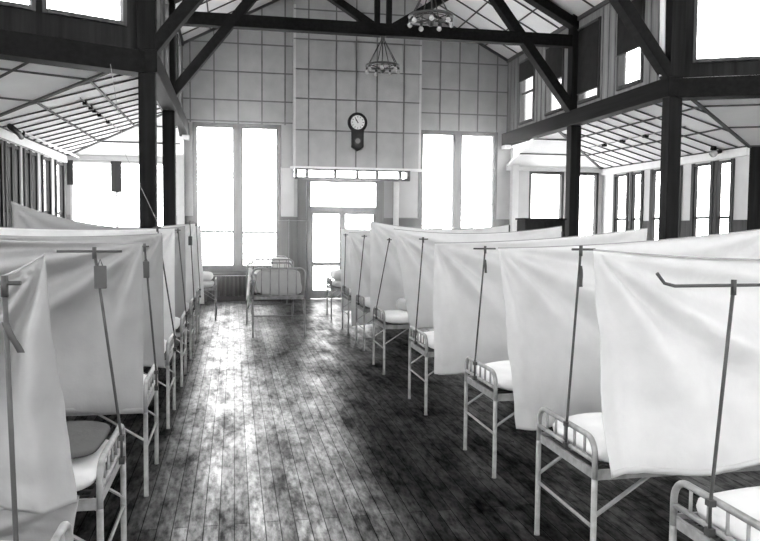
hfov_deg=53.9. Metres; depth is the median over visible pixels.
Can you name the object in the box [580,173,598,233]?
window
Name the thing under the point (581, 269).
tie
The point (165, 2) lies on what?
window
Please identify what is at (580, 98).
window
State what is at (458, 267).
sheet
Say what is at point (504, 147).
beam
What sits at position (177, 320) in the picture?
mattress
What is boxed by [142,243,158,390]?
pole
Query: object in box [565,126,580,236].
pillar
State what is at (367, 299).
mattress
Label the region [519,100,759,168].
trim
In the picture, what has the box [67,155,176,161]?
trim
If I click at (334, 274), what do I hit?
pillow
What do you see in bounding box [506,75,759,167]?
ceiling
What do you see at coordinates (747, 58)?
window
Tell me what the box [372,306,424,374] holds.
bed
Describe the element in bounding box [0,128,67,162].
trim
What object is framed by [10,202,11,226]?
pole
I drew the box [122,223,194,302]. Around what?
sheet
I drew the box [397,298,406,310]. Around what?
pillow
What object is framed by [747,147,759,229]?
wall
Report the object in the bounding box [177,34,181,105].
window
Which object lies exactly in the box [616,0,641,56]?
roller blind
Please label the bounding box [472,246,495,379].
pole
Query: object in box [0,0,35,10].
window
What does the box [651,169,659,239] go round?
window
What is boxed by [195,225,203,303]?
sheet
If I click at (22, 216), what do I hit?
sheet
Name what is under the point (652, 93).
beam
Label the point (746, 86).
beam
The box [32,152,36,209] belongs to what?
window
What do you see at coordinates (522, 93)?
window
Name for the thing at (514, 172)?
pillar
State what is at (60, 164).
window
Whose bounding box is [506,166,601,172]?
trim
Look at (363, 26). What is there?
roof truss
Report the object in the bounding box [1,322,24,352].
tie
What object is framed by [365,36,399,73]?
chandelier
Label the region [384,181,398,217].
trim
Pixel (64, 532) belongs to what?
bed
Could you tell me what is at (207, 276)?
pillow
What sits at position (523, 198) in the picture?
trim
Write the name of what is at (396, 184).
pipe
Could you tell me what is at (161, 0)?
trim
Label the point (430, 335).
mattress
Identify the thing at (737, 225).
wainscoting
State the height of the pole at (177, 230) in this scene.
1.100 m
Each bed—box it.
[50,521,73,540]
[66,364,158,496]
[73,423,126,540]
[143,332,175,428]
[175,311,186,386]
[187,298,193,359]
[194,288,199,339]
[204,277,216,319]
[246,262,305,337]
[249,255,293,313]
[326,277,340,318]
[342,285,350,333]
[355,294,372,350]
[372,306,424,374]
[408,326,433,414]
[463,356,513,478]
[534,407,759,540]
[669,480,759,540]
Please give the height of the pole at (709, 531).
0.984 m
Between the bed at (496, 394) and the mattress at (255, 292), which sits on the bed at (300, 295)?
the mattress at (255, 292)
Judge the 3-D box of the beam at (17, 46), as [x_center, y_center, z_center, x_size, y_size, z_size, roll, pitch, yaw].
[-7.145,-2.685,7.291,9.834,0.300,0.340,-2,4,-37]
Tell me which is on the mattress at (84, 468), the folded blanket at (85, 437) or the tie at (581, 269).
the folded blanket at (85, 437)
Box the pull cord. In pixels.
[110,64,158,224]
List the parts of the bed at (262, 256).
head rail, foot rail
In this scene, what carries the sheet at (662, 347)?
hanging from the pole
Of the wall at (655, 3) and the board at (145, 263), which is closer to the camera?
the board at (145, 263)
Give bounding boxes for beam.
[0,29,146,76]
[139,49,188,135]
[182,135,189,140]
[501,145,510,149]
[502,76,682,145]
[675,75,759,100]
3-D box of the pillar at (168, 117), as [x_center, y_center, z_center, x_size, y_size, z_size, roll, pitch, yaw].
[-3.850,-0.982,13.682,0.220,3.820,0.220,0,3,-11]
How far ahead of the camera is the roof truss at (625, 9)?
11.40 m
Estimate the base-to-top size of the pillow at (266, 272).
0.420 m
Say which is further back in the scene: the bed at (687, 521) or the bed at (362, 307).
the bed at (362, 307)
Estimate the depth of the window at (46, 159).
15.35 m
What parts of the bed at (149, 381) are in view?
rail, leg, rail, foot rail, rail, leg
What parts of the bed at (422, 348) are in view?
leg, rail, foot rail, rail, leg, rail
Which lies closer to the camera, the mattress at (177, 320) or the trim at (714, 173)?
the mattress at (177, 320)
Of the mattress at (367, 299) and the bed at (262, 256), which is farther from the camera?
the bed at (262, 256)
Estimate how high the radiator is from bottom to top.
0.655 m
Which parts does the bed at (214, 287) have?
rail, leg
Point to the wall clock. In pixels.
(357, 122)
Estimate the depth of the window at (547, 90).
16.32 m
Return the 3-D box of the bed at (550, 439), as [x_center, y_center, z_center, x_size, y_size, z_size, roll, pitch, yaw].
[1.900,1.049,4.109,1.932,0.964,0.702,0,3,-11]
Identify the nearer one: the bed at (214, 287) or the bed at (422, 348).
the bed at (422, 348)
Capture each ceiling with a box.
[0,59,181,156]
[175,0,603,58]
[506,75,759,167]
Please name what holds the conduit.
attached to the ceiling at (18, 85)
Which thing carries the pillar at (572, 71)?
on the beam at (652, 93)
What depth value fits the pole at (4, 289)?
1.92 m
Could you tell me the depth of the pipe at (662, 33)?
11.63 m
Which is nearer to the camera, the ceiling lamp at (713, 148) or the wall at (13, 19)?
the wall at (13, 19)
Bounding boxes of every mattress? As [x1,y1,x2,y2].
[71,439,110,490]
[175,317,179,328]
[203,280,213,287]
[250,281,257,293]
[332,280,340,286]
[365,297,369,307]
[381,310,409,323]
[416,331,433,348]
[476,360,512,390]
[553,412,608,462]
[696,486,759,540]
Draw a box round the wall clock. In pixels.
[347,112,366,150]
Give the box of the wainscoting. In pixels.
[185,181,509,299]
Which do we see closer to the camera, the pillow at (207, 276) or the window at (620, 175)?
the pillow at (207, 276)
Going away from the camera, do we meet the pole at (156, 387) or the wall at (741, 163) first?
the pole at (156, 387)
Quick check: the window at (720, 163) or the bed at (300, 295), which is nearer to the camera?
the bed at (300, 295)
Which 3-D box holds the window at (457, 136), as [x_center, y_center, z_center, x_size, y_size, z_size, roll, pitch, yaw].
[1.936,-1.747,18.678,2.020,3.430,0.180,0,3,-11]
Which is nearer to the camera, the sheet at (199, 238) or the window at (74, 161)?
the sheet at (199, 238)
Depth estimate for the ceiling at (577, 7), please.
16.45 m
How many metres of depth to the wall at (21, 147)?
15.37 m
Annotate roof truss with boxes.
[153,0,672,79]
[169,0,578,112]
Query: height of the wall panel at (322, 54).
4.794 m
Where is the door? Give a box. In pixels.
[297,179,382,299]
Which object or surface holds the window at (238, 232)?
in the wall at (225, 55)
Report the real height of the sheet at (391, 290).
1.342 m
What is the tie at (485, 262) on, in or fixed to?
attached to the pole at (485, 248)
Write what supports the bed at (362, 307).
on the floor
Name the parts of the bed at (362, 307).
leg, foot rail, leg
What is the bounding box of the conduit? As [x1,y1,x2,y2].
[7,123,78,157]
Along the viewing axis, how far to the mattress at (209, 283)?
14.00 m
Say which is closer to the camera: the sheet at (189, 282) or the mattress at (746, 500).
the mattress at (746, 500)
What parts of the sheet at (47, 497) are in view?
cord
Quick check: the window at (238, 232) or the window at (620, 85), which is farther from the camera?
the window at (238, 232)
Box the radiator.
[207,273,280,301]
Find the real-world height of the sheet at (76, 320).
1.136 m
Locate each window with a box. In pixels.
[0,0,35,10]
[0,140,2,226]
[7,143,12,226]
[15,146,19,203]
[26,150,30,206]
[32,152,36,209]
[42,0,126,26]
[44,157,50,213]
[57,161,63,217]
[70,160,176,226]
[157,0,160,57]
[163,0,169,78]
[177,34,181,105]
[192,122,280,269]
[294,168,409,180]
[418,130,497,228]
[518,58,534,125]
[528,171,563,217]
[544,48,564,115]
[577,16,601,104]
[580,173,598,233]
[614,174,625,231]
[616,0,644,90]
[631,172,640,229]
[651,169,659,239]
[692,163,709,235]
[693,0,759,62]
[716,160,730,233]
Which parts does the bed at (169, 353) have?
leg, foot rail, leg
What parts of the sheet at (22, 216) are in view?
cord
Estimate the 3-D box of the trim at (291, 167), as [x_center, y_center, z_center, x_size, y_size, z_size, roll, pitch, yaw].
[-0.548,-2.438,17.952,3.190,0.050,0.330,0,3,-11]
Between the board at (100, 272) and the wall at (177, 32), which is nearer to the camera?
the board at (100, 272)
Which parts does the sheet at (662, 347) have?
cord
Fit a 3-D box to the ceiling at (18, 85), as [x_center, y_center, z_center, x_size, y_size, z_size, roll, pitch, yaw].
[-6.632,-2.612,10.261,6.332,0.820,14.535,2,4,25]
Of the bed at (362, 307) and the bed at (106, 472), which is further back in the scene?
the bed at (362, 307)
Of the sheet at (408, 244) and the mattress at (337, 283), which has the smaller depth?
the sheet at (408, 244)
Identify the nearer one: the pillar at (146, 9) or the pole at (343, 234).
the pillar at (146, 9)
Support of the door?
in the wall at (225, 55)
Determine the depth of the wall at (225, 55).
17.72 m
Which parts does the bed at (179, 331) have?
leg, foot rail, leg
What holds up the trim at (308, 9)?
attached to the wall at (225, 55)
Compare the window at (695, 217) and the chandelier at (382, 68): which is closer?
the chandelier at (382, 68)
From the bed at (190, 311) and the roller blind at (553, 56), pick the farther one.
the roller blind at (553, 56)
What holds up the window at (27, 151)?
in the wall at (21, 147)
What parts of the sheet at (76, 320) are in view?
cord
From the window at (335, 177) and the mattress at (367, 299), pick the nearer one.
the mattress at (367, 299)
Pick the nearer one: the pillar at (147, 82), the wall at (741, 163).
the pillar at (147, 82)
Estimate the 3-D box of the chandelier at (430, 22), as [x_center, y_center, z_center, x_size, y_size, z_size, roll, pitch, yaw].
[0.754,-3.907,10.888,0.677,0.700,0.677,3,4,34]
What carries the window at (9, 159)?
in the wall at (21, 147)
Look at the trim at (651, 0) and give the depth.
13.89 m
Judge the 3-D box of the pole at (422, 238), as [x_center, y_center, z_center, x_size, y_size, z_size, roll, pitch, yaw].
[0.395,0.196,7.255,0.142,1.040,0.043,-2,4,-32]
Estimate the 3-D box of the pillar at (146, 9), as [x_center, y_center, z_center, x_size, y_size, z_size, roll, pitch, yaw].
[-3.161,-4.001,10.116,0.240,2.030,0.240,0,3,-11]
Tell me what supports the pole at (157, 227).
attached to the bed at (169, 353)
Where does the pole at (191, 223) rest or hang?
attached to the bed at (197, 299)
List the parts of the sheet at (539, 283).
cord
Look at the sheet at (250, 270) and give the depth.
12.45 m
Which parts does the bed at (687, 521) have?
leg, rail, rail, rail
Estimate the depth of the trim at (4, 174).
13.48 m
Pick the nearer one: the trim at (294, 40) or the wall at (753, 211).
the wall at (753, 211)
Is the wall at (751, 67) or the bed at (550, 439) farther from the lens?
the wall at (751, 67)
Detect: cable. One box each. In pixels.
[80,97,119,130]
[588,126,685,147]
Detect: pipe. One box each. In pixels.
[393,182,398,225]
[659,0,665,76]
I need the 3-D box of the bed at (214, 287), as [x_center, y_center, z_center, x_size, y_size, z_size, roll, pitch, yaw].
[-4.077,0.420,14.129,1.932,0.964,0.702,0,3,-11]
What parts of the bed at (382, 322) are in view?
leg, foot rail, rail, leg, rail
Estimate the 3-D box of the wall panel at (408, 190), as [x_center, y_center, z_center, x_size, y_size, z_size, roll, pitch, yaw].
[-0.706,-1.873,18.118,3.380,1.140,0.014,0,3,-11]
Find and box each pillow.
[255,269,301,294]
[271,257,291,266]
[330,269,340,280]
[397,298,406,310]
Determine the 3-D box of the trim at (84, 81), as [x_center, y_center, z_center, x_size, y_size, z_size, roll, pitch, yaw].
[-6.622,-2.570,10.267,6.335,0.789,14.466,2,4,25]
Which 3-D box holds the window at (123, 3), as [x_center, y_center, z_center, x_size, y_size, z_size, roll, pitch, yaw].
[-3.816,-4.345,9.631,1.050,2.200,0.168,-2,4,-37]
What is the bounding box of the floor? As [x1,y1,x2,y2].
[66,298,759,540]
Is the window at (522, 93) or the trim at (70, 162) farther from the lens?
the window at (522, 93)
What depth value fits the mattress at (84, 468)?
3.27 m
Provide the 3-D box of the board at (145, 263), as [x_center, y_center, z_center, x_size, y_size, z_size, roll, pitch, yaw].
[-1.561,-0.022,4.986,0.042,0.143,0.012,0,3,-11]
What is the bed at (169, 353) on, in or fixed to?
on the floor
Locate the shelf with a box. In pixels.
[213,273,245,274]
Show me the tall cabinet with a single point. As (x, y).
(523, 224)
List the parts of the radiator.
rail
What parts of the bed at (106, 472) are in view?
rail, leg, rail, foot rail, rail, leg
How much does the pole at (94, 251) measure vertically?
1.030 m
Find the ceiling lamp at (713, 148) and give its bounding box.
[710,146,721,154]
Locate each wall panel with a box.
[281,168,417,217]
[293,0,421,168]
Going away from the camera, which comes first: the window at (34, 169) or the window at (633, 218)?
the window at (34, 169)
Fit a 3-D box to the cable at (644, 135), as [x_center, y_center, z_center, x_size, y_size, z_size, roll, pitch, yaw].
[5.208,-2.723,15.530,0.080,0.060,3.850,0,3,-11]
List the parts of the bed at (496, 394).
leg, rail, foot rail, rail, leg, rail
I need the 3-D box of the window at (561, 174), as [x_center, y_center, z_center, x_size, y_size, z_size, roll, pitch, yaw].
[4.229,-1.319,19.153,0.940,2.400,0.180,0,3,-11]
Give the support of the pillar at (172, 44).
on the beam at (167, 99)
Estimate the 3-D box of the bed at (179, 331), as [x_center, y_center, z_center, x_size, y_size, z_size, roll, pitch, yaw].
[-3.151,0.767,8.258,1.932,0.964,0.702,0,3,-11]
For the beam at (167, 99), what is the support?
on the pillar at (147, 82)
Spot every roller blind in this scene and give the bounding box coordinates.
[518,58,532,82]
[545,47,561,84]
[577,17,599,94]
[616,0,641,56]
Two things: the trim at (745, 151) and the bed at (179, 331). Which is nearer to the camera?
the bed at (179, 331)
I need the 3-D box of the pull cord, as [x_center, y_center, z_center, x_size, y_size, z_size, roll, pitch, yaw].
[-2.923,-1.539,8.795,0.043,1.993,1.428,-2,4,-40]
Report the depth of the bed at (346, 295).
12.60 m
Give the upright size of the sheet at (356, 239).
1.606 m
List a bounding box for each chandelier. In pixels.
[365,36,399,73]
[408,0,453,28]
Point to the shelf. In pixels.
(213, 273)
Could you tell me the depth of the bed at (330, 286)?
14.61 m
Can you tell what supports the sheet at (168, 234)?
hanging from the pole
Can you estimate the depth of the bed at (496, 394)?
5.41 m
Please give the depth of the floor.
5.65 m
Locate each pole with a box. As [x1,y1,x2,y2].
[0,275,21,540]
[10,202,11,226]
[56,247,124,464]
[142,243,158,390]
[153,225,176,350]
[175,228,187,326]
[189,221,194,309]
[191,223,200,297]
[264,219,307,266]
[343,234,345,293]
[357,235,366,304]
[375,238,391,318]
[414,237,427,344]
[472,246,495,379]
[563,245,594,448]
[656,272,759,537]
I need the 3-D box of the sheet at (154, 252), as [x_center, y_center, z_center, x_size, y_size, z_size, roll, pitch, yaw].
[-2.860,0.244,5.978,2.182,1.180,0.150,0,3,-11]
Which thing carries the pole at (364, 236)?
attached to the bed at (362, 307)
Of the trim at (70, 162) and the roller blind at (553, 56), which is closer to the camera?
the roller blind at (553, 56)
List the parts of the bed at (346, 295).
leg, foot rail, leg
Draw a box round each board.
[94,259,106,288]
[143,258,148,277]
[188,236,191,244]
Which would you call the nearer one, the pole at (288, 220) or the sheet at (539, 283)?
the sheet at (539, 283)
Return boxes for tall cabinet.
[515,218,566,236]
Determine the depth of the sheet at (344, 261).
13.74 m
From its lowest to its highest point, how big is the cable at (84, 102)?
0.062 m
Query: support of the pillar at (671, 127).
on the floor
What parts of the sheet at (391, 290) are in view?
cord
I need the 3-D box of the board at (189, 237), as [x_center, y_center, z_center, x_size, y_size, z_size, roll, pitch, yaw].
[-2.532,-0.413,9.973,0.050,0.153,0.012,0,3,-11]
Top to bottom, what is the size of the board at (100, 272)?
0.138 m
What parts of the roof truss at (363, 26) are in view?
king post, king post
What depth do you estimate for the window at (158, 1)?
11.76 m
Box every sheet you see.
[0,227,174,339]
[0,233,164,367]
[0,240,143,413]
[0,253,79,540]
[11,201,185,317]
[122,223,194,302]
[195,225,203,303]
[246,268,256,309]
[341,228,441,310]
[349,227,472,325]
[370,221,508,317]
[394,226,561,327]
[433,228,647,374]
[498,229,759,429]
[593,249,759,477]
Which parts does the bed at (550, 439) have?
leg, rail, rail, foot rail, leg, rail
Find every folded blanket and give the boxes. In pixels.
[66,421,109,458]
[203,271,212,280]
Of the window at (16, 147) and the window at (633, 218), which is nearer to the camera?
the window at (16, 147)
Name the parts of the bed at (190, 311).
leg, foot rail, leg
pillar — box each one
[136,0,156,49]
[138,72,157,227]
[162,110,175,225]
[169,0,175,89]
[177,137,184,224]
[510,147,518,231]
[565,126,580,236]
[567,14,578,109]
[658,96,681,239]
[665,0,685,76]
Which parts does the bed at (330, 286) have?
leg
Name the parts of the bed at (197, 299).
leg, foot rail, leg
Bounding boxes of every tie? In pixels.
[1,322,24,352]
[484,259,486,272]
[579,266,582,286]
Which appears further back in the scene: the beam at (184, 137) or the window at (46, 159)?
the beam at (184, 137)
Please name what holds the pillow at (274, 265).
on the mattress
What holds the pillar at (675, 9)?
on the beam at (652, 93)
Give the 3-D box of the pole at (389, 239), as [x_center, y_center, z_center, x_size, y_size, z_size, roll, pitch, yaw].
[0.041,0.101,9.188,0.198,1.000,0.036,0,3,-2]
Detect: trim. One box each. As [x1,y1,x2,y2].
[0,62,179,155]
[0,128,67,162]
[0,139,65,226]
[65,162,602,233]
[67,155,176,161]
[67,160,72,184]
[161,0,182,108]
[178,0,608,62]
[182,0,507,217]
[290,166,422,171]
[293,4,421,168]
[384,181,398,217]
[506,0,659,131]
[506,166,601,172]
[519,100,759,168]
[600,147,749,174]
[612,158,734,239]
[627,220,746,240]
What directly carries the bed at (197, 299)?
on the floor
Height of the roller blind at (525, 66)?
0.480 m
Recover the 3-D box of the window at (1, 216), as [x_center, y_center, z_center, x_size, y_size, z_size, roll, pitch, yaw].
[-6.123,-0.965,11.911,0.120,2.250,0.600,0,3,-11]
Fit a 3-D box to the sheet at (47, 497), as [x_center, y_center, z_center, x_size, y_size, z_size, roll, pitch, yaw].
[-2.196,0.520,2.566,2.174,1.152,0.289,0,3,-8]
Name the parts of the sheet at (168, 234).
cord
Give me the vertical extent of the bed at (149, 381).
0.964 m
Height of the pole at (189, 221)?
1.200 m
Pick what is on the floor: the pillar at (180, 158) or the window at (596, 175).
the pillar at (180, 158)
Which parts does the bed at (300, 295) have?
leg, leg, head rail, rail, foot rail, rail, leg, leg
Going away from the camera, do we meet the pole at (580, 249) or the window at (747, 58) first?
the pole at (580, 249)
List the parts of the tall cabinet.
door, door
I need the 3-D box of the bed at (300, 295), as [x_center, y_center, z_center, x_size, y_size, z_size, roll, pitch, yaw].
[-1.799,0.452,12.688,0.855,1.106,1.815,0,3,-13]
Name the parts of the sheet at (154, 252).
cord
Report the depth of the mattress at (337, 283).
14.35 m
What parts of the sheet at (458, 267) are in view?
cord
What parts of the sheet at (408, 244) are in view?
cord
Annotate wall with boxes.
[0,0,137,49]
[2,139,65,216]
[66,0,596,272]
[157,32,179,110]
[507,0,659,131]
[601,155,748,239]
[683,0,759,77]
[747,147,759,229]
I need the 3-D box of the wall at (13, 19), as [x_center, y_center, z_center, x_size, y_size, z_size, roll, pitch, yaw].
[-7.141,-4.643,7.194,9.834,4.180,0.180,-2,4,-37]
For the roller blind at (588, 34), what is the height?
1.297 m

